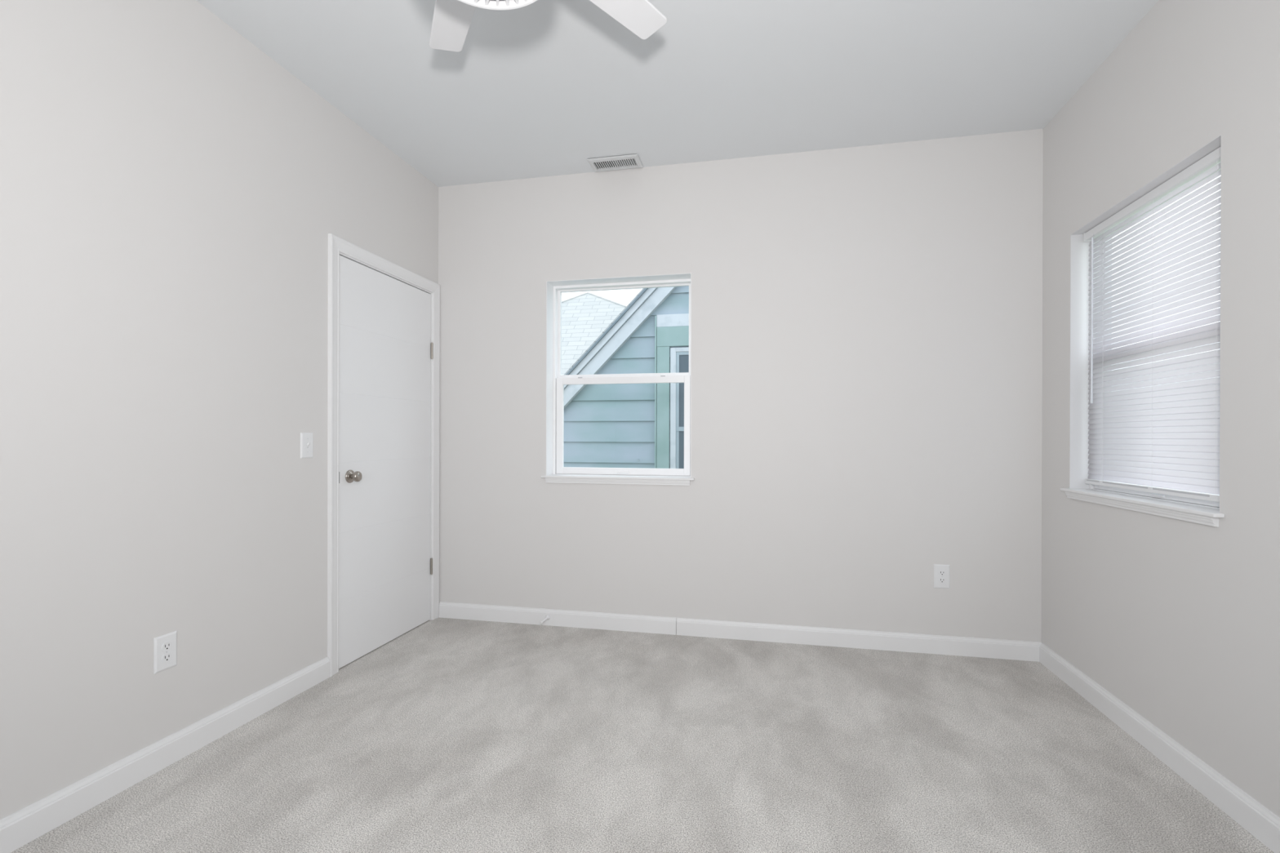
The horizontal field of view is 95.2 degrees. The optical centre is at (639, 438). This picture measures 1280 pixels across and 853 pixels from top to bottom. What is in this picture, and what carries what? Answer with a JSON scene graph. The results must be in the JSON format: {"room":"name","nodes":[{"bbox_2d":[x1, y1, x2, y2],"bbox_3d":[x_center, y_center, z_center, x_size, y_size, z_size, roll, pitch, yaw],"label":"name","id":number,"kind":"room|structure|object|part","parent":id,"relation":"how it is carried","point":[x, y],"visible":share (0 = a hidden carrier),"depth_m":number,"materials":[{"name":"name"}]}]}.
{"room":"empty bedroom","nodes":[
{"label":"empty bedroom","id":0,"kind":"room"},
{"bbox_2d":[0,0,438,819],"bbox_3d":[-1.811,-0.234,1.667,0.170,2.740,4.250,0,0,12],"label":"wall","id":1,"kind":"structure","parent":0,"point":[172,194],"depth_m":2.00,"materials":[{"name":"white paint"}]},
{"bbox_2d":[0,657,329,852],"bbox_3d":[-1.825,1.089,1.179,0.016,0.096,3.287,0,0,12],"label":"baseboard","id":2,"kind":"structure","parent":1,"relation":"attached to","point":[24,826],"depth_m":1.94,"materials":[{"name":"white paint"}]},
{"bbox_2d":[153,631,177,674],"bbox_3d":[-1.645,0.742,2.032,0.008,0.122,0.078,0,0,12],"label":"wall outlet","id":3,"kind":"object","parent":1,"relation":"attached to","point":[165,646],"visible":1,"depth_m":2.02,"materials":[{"name":"white plastic"}]},
{"bbox_2d":[161,653,172,662],"bbox_3d":[-1.642,0.761,2.032,0.003,0.028,0.034,0,0,12],"label":"receptacle","id":4,"kind":"object","parent":3,"relation":"attached to","point":[166,657],"depth_m":2.03,"materials":[{"name":"white plastic"}]},
{"bbox_2d":[161,641,172,651],"bbox_3d":[-1.642,0.722,2.032,0.003,0.028,0.034,0,0,12],"label":"receptacle","id":5,"kind":"object","parent":3,"relation":"attached to","point":[166,646],"depth_m":2.03,"materials":[{"name":"white plastic"}]},
{"bbox_2d":[300,432,313,458],"bbox_3d":[-1.504,0.030,2.656,0.018,0.116,0.074,0,0,12],"label":"light switch","id":6,"kind":"object","parent":1,"relation":"attached to","point":[306,438],"visible":1,"depth_m":2.65,"materials":[{"name":"white plastic"}]},
{"bbox_2d":[327,233,439,676],"bbox_3d":[-1.456,0.078,3.270,0.254,2.114,0.957,0,0,12],"label":"door","id":7,"kind":"structure","parent":1,"relation":"in","point":[384,415],"depth_m":3.17,"materials":[{"name":"white paint"}]},
{"bbox_3d":[-1.419,0.190,2.932,0.040,0.054,0.054,0,0,12],"label":"knob","id":8,"kind":"part","parent":7,"relation":"part of","materials":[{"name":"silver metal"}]},
{"bbox_2d":[10,617,1273,852],"bbox_3d":[-0.053,1.201,1.292,3.773,0.120,4.590,0,0,12],"label":"floor","id":9,"kind":"structure","parent":0,"point":[448,735],"depth_m":2.04,"materials":[{"name":"carpet"}]},
{"bbox_2d":[196,0,1158,186],"bbox_3d":[-0.046,-1.659,1.288,3.773,0.120,4.590,0,0,12],"label":"ceiling","id":10,"kind":"structure","parent":0,"point":[540,88],"depth_m":2.54,"materials":[{"name":"white paint"}]},
{"bbox_2d":[429,0,666,51],"bbox_3d":[-0.375,-1.388,1.395,1.285,0.422,1.260,0,0,12],"label":"ceiling fan","id":11,"kind":"object","parent":10,"relation":"hanging from","point":[451,19],"visible":1,"depth_m":1.85,"materials":[{"name":"white metal"}]},
{"bbox_3d":[-0.548,-1.347,1.776,0.134,0.028,0.551,0,0,-26],"label":"blade","id":12,"kind":"part","parent":11,"relation":"part of","materials":[{"name":"white plastic"}]},
{"bbox_3d":[-0.125,-1.346,1.717,0.134,0.028,0.551,0,0,42],"label":"blade","id":13,"kind":"part","parent":11,"relation":"part of","materials":[{"name":"white plastic"}]},
{"bbox_2d":[586,153,643,172],"bbox_3d":[-0.138,-1.597,3.388,0.294,0.010,0.162,0,0,12],"label":"ceiling vent","id":14,"kind":"object","parent":10,"relation":"in","point":[629,161],"visible":1,"depth_m":3.38,"materials":[{"name":"white metal"}]},
{"bbox_2d":[438,128,1043,642],"bbox_3d":[0.413,-0.230,3.451,3.773,2.740,0.170,0,0,12],"label":"wall","id":15,"kind":"structure","parent":0,"point":[866,399],"depth_m":3.27,"materials":[{"name":"white paint"}]},
{"bbox_2d":[541,272,694,485],"bbox_3d":[-0.118,-0.346,3.557,0.933,1.232,0.215,0,0,12],"label":"window","id":16,"kind":"structure","parent":15,"relation":"in","point":[555,381],"depth_m":3.60,"materials":[{"name":"white plastic"}]},
{"bbox_3d":[-0.127,0.232,3.522,0.933,0.014,0.142,0,0,12],"label":"sill","id":17,"kind":"part","parent":16,"relation":"part of","materials":[{"name":"white paint"}]},
{"bbox_3d":[-0.099,0.207,3.595,0.079,0.020,0.012,0,0,12],"label":"lift rail","id":18,"kind":"part","parent":16,"relation":"part of","materials":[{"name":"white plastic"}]},
{"bbox_3d":[-0.107,-0.080,3.614,0.849,0.605,0.027,0,0,12],"label":"sash","id":19,"kind":"part","parent":16,"relation":"part of","materials":[{"name":"white plastic"}]},
{"bbox_3d":[-0.098,-0.653,3.645,0.853,0.582,0.024,0,0,12],"label":"sash","id":20,"kind":"part","parent":16,"relation":"part of","materials":[{"name":"white plastic"}]},
{"bbox_2d":[439,601,1041,662],"bbox_3d":[0.400,1.091,3.361,3.414,0.096,0.016,0,0,12],"label":"baseboard","id":21,"kind":"structure","parent":15,"relation":"attached to","point":[1025,651],"depth_m":3.30,"materials":[{"name":"white paint"}]},
{"bbox_2d":[539,615,550,624],"bbox_3d":[-0.575,1.091,3.525,0.030,0.037,0.080,0,0,30],"label":"door stop","id":22,"kind":"object","parent":21,"relation":"attached to","point":[547,617],"visible":1,"depth_m":3.53,"materials":[{"name":"white plastic"}]},
{"bbox_2d":[933,564,950,588],"bbox_3d":[1.608,0.733,3.105,0.078,0.126,0.008,0,0,12],"label":"wall outlet","id":23,"kind":"object","parent":15,"relation":"attached to","point":[941,572],"visible":1,"depth_m":3.10,"materials":[{"name":"white plastic"}]},
{"bbox_2d":[938,577,945,582],"bbox_3d":[1.607,0.752,3.103,0.034,0.028,0.003,0,0,12],"label":"receptacle","id":24,"kind":"object","parent":23,"relation":"attached to","point":[940,580],"depth_m":3.10,"materials":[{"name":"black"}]},
{"bbox_2d":[938,570,945,575],"bbox_3d":[1.607,0.713,3.103,0.034,0.028,0.003,0,0,12],"label":"receptacle","id":25,"kind":"object","parent":23,"relation":"attached to","point":[940,572],"depth_m":3.10,"materials":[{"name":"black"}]},
{"bbox_2d":[1041,0,1279,817],"bbox_3d":[1.712,-0.224,0.913,0.170,2.740,4.250,0,0,12],"label":"wall","id":26,"kind":"structure","parent":0,"point":[1178,620],"depth_m":1.96,"materials":[{"name":"white paint"}]},
{"bbox_2d":[1060,134,1224,527],"bbox_3d":[1.979,-0.339,2.271,0.183,1.232,0.968,0,0,12],"label":"window","id":27,"kind":"structure","parent":26,"relation":"in","point":[1193,510],"depth_m":2.70,"materials":[{"name":"white plastic"}]},
{"bbox_3d":[1.942,0.239,2.280,0.110,0.014,0.968,0,0,12],"label":"sill","id":28,"kind":"part","parent":27,"relation":"part of","materials":[{"name":"white paint"}]},
{"bbox_2d":[1083,146,1221,502],"bbox_3d":[1.975,-0.373,2.265,0.043,1.160,0.902,0,0,12],"label":"window blind","id":29,"kind":"object","parent":27,"relation":"attached to","point":[1163,439],"visible":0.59,"depth_m":2.21,"materials":[{"name":"white plastic"}]},
{"bbox_3d":[2.045,-0.366,2.567,0.018,1.102,0.001,0,0,12],"label":"ladder cord","id":30,"kind":"part","parent":29,"relation":"part of","materials":[{"name":"white fabric"}]},
{"bbox_3d":[1.979,0.196,2.264,0.028,0.022,0.885,0,0,12],"label":"rail","id":31,"kind":"part","parent":29,"relation":"part of","materials":[{"name":"white plastic"}]},
{"bbox_3d":[1.974,-0.366,2.238,0.018,1.102,0.001,0,0,12],"label":"ladder cord","id":32,"kind":"part","parent":29,"relation":"part of","materials":[{"name":"white fabric"}]},
{"bbox_3d":[1.907,-0.365,1.922,0.018,1.102,0.001,0,0,12],"label":"ladder cord","id":33,"kind":"part","parent":29,"relation":"part of","materials":[{"name":"white fabric"}]},
{"bbox_3d":[2.033,-0.355,2.260,0.073,1.199,0.924,0,0,12],"label":"frame","id":34,"kind":"part","parent":27,"relation":"part of","materials":[{"name":"white plastic"}]},
{"bbox_3d":[2.019,-0.073,2.263,0.027,0.605,0.884,0,0,12],"label":"sash","id":35,"kind":"part","parent":27,"relation":"part of","materials":[{"name":"white plastic"}]},
{"bbox_3d":[1.999,0.214,2.254,0.012,0.020,0.079,0,0,12],"label":"lift rail","id":36,"kind":"part","parent":27,"relation":"part of","materials":[{"name":"white plastic"}]},
{"bbox_3d":[2.053,-0.646,2.255,0.024,0.582,0.888,0,0,12],"label":"sash","id":37,"kind":"part","parent":27,"relation":"part of","materials":[{"name":"white plastic"}]},
{"bbox_2d":[1039,643,1279,852],"bbox_3d":[1.616,1.098,0.927,0.016,0.096,4.234,0,0,12],"label":"baseboard","id":38,"kind":"structure","parent":26,"relation":"attached to","point":[1261,823],"depth_m":2.00,"materials":[{"name":"white paint"}]},
{"label":"outside","id":39,"kind":"structure","parent":0,"visible":0},
{"bbox_3d":[1.322,4.325,15.957,60.000,0.200,65.000,0,0,12],"label":"ground","id":40,"kind":"structure","parent":39,"visible":0},
{"bbox_2d":[561,292,626,375],"bbox_3d":[-1.007,0.691,11.331,9.793,7.069,4.520,0,0,12],"label":"roof","id":41,"kind":"structure","parent":40,"relation":"on","point":[586,316],"depth_m":10.61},
{"bbox_2d":[564,285,688,468],"bbox_3d":[1.480,0.784,6.854,9.300,6.974,2.730,0,0,12],"label":"house","id":42,"kind":"structure","parent":40,"relation":"on","point":[612,425],"depth_m":5.89,"materials":[{"name":"blue wood"}]},
{"bbox_3d":[-1.036,-0.307,6.075,4.600,4.701,0.105,0,0,12],"label":"rake moulding","id":43,"kind":"part","parent":42,"relation":"part of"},
{"bbox_3d":[0.698,-0.087,5.735,1.066,2.049,0.045,0,0,12],"label":"window casing","id":44,"kind":"part","parent":42,"relation":"part of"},
{"bbox_3d":[0.699,0.009,5.742,0.681,1.736,0.032,0,0,12],"label":"sash","id":45,"kind":"part","parent":42,"relation":"part of","materials":[{"name":"white"}]},
{"bbox_3d":[0.698,0.000,5.735,0.635,1.695,0.003,0,0,12],"label":"pane","id":46,"kind":"part","parent":42,"relation":"part of","materials":[{"name":"grey"}]}
]}

